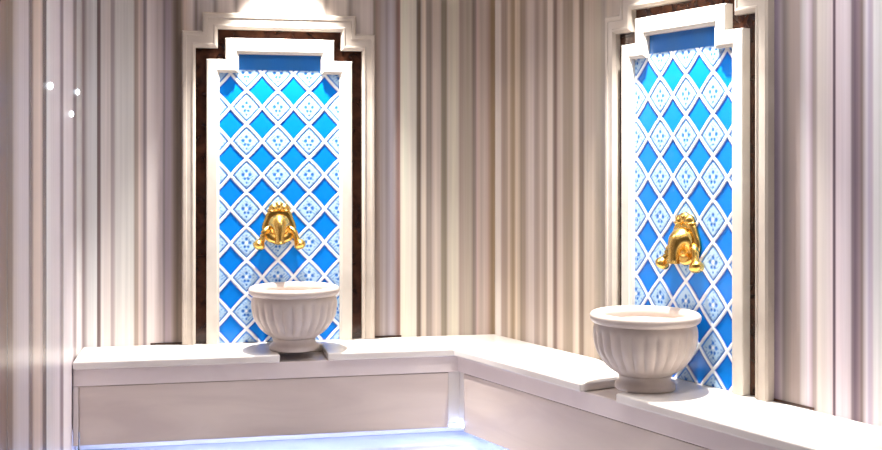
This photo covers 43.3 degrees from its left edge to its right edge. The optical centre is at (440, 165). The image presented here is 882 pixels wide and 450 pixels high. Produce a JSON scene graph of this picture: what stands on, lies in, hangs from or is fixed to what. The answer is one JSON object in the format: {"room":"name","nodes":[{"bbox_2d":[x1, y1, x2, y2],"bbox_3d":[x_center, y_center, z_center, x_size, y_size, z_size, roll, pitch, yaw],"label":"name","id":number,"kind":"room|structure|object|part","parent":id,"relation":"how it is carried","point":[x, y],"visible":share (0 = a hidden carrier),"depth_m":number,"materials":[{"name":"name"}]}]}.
{"room":"spa","nodes":[
{"label":"spa","id":0,"kind":"room"},
{"bbox_2d":[0,0,81,449],"bbox_3d":[-1.260,0.020,2.581,0.121,2.860,6.600,0,0,-12],"label":"wall","id":1,"kind":"structure","parent":0,"point":[41,40],"depth_m":4.37,"materials":[{"name":"stone"}]},
{"bbox_2d":[82,0,494,348],"bbox_3d":[-0.801,0.020,6.112,2.235,2.860,0.120,0,0,-12],"label":"wall","id":2,"kind":"structure","parent":0,"point":[435,59],"depth_m":6.14,"materials":[{"name":"stone"}]},
{"bbox_2d":[150,342,181,344],"bbox_3d":[-1.462,0.945,5.909,0.162,0.010,0.004,0,0,-12],"label":"trim","id":3,"kind":"structure","parent":2,"relation":"attached to","point":[168,342],"depth_m":5.91,"materials":[{"name":"brown stone"}]},
{"bbox_2d":[182,12,374,344],"bbox_3d":[-0.871,0.065,6.011,1.033,1.768,0.048,0,0,-12],"label":"wall niche","id":4,"kind":"object","parent":2,"relation":"attached to","point":[276,107],"visible":0.93,"depth_m":6.00,"materials":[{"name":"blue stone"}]},
{"bbox_3d":[-0.873,0.168,6.022,0.672,1.562,0.018,0,0,-12],"label":"tile panel","id":5,"kind":"part","parent":4,"relation":"part of","materials":[{"name":"blue tile"}]},
{"bbox_3d":[-0.871,0.133,6.011,0.779,1.632,0.048,0,0,-12],"label":"frame","id":6,"kind":"part","parent":4,"relation":"part of","materials":[{"name":"beige stone"}]},
{"bbox_2d":[253,202,305,249],"bbox_3d":[-0.867,0.323,5.965,0.282,0.260,0.111,0,0,-12],"label":"faucet","id":7,"kind":"object","parent":4,"relation":"attached to","point":[278,225],"visible":1,"depth_m":5.98,"materials":[{"name":"gold metal"}]},
{"bbox_3d":[-0.976,0.423,5.947,0.062,0.061,0.064,0,0,-12],"label":"tap handle","id":8,"kind":"part","parent":7,"relation":"part of","materials":[{"name":"gold metal"}]},
{"bbox_3d":[-0.951,0.368,5.971,0.075,0.093,0.040,0,0,-42],"label":"tap arm","id":9,"kind":"part","parent":7,"relation":"part of","materials":[{"name":"gold metal"}]},
{"bbox_3d":[-0.873,0.320,5.996,0.185,0.214,0.038,0,0,-12],"label":"plate","id":10,"kind":"part","parent":7,"relation":"part of","materials":[{"name":"gold metal"}]},
{"bbox_3d":[-0.866,0.337,5.959,0.124,0.161,0.100,0,0,-12],"label":"spout","id":11,"kind":"part","parent":7,"relation":"part of","materials":[{"name":"gold metal"}]},
{"bbox_3d":[-0.792,0.368,6.004,0.075,0.093,0.040,0,0,18],"label":"tap arm","id":12,"kind":"part","parent":7,"relation":"part of","materials":[{"name":"gold metal"}]},
{"bbox_3d":[-0.760,0.423,5.993,0.062,0.061,0.065,0,0,-12],"label":"tap handle","id":13,"kind":"part","parent":7,"relation":"part of","materials":[{"name":"gold metal"}]},
{"bbox_2d":[375,335,400,337],"bbox_3d":[-0.294,0.945,6.155,0.152,0.010,0.004,0,0,-12],"label":"trim","id":14,"kind":"structure","parent":2,"relation":"attached to","point":[388,335],"depth_m":6.16,"materials":[{"name":"brown stone"}]},
{"bbox_2d":[89,431,508,449],"bbox_3d":[1.077,1.500,2.857,4.568,0.100,7.023,0,0,-12],"label":"floor","id":15,"kind":"structure","parent":0,"point":[447,440],"depth_m":5.76,"materials":[{"name":"stone"}]},
{"bbox_2d":[73,334,881,449],"bbox_3d":[0.913,1.200,4.401,6.079,0.499,2.044,0,0,41],"label":"bench","id":16,"kind":"object","parent":15,"relation":"on","point":[508,393],"visible":0.92,"depth_m":5.50,"materials":[{"name":"stone"}]},
{"bbox_3d":[-0.864,1.222,5.619,1.840,0.287,0.028,0,0,-12],"label":"apron panel","id":17,"kind":"part","parent":16,"relation":"part of","materials":[{"name":"stone"}]},
{"bbox_2d":[248,282,339,352],"bbox_3d":[-0.762,0.786,5.767,0.471,0.326,0.471,0,0,-12],"label":"basin","id":18,"kind":"object","parent":16,"relation":"on","point":[293,314],"visible":1,"depth_m":5.62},
{"bbox_3d":[-0.762,0.775,5.767,0.440,0.228,0.443,0,0,-12],"label":"bowl","id":19,"kind":"part","parent":18,"relation":"part of","materials":[{"name":"white stone"}]},
{"bbox_3d":[1.301,1.229,3.765,0.028,0.302,4.646,0,0,-30],"label":"apron panel","id":20,"kind":"part","parent":16,"relation":"part of","materials":[{"name":"stone"}]},
{"bbox_2d":[589,305,701,393],"bbox_3d":[0.872,0.786,4.747,0.471,0.326,0.471,0,0,-30],"label":"basin","id":21,"kind":"object","parent":16,"relation":"on","point":[645,345],"visible":1,"depth_m":4.60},
{"bbox_3d":[0.872,0.775,4.747,0.443,0.228,0.440,0,0,-30],"label":"bowl","id":22,"kind":"part","parent":21,"relation":"part of","materials":[{"name":"white stone"}]},
{"bbox_2d":[495,0,881,426],"bbox_3d":[2.222,0.020,3.118,0.120,2.860,7.400,0,0,-30],"label":"wall","id":23,"kind":"structure","parent":0,"point":[550,54],"depth_m":4.47,"materials":[{"name":"stone"}]},
{"bbox_2d":[605,0,773,400],"bbox_3d":[1.068,0.065,4.928,0.048,1.768,1.033,0,0,-30],"label":"wall niche","id":24,"kind":"object","parent":23,"relation":"attached to","point":[689,84],"visible":0.83,"depth_m":4.83,"materials":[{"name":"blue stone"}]},
{"bbox_2d":[655,212,703,273],"bbox_3d":[1.042,0.335,4.882,0.111,0.260,0.282,0,0,-30],"label":"faucet","id":25,"kind":"object","parent":24,"relation":"attached to","point":[684,245],"visible":1,"depth_m":4.85,"materials":[{"name":"gold metal"}]},
{"bbox_3d":[0.991,0.435,4.979,0.064,0.061,0.062,0,0,-30],"label":"tap handle","id":26,"kind":"part","parent":25,"relation":"part of","materials":[{"name":"gold metal"}]},
{"bbox_3d":[1.021,0.380,4.964,0.075,0.093,0.040,0,0,29],"label":"tap arm","id":27,"kind":"part","parent":25,"relation":"part of","materials":[{"name":"gold metal"}]},
{"bbox_3d":[1.037,0.349,4.879,0.100,0.161,0.124,0,0,-30],"label":"spout","id":28,"kind":"part","parent":25,"relation":"part of","materials":[{"name":"gold metal"}]},
{"bbox_3d":[1.069,0.332,4.898,0.038,0.214,0.185,0,0,-30],"label":"plate","id":29,"kind":"part","parent":25,"relation":"part of","materials":[{"name":"gold metal"}]},
{"bbox_3d":[1.103,0.380,4.823,0.040,0.093,0.075,0,0,0],"label":"tap arm","id":30,"kind":"part","parent":25,"relation":"part of","materials":[{"name":"gold metal"}]},
{"bbox_3d":[1.102,0.435,4.790,0.065,0.061,0.062,0,0,-30],"label":"tap handle","id":31,"kind":"part","parent":25,"relation":"part of","materials":[{"name":"gold metal"}]},
{"bbox_3d":[1.077,0.168,4.934,0.018,1.562,0.672,0,0,-30],"label":"tile panel","id":32,"kind":"part","parent":24,"relation":"part of","materials":[{"name":"blue tile"}]},
{"bbox_2d":[774,398,813,409],"bbox_3d":[1.399,0.945,4.405,0.004,0.010,0.202,0,0,-30],"label":"trim","id":33,"kind":"structure","parent":23,"relation":"attached to","point":[775,399],"depth_m":4.40,"materials":[{"name":"brown stone"}]}
]}

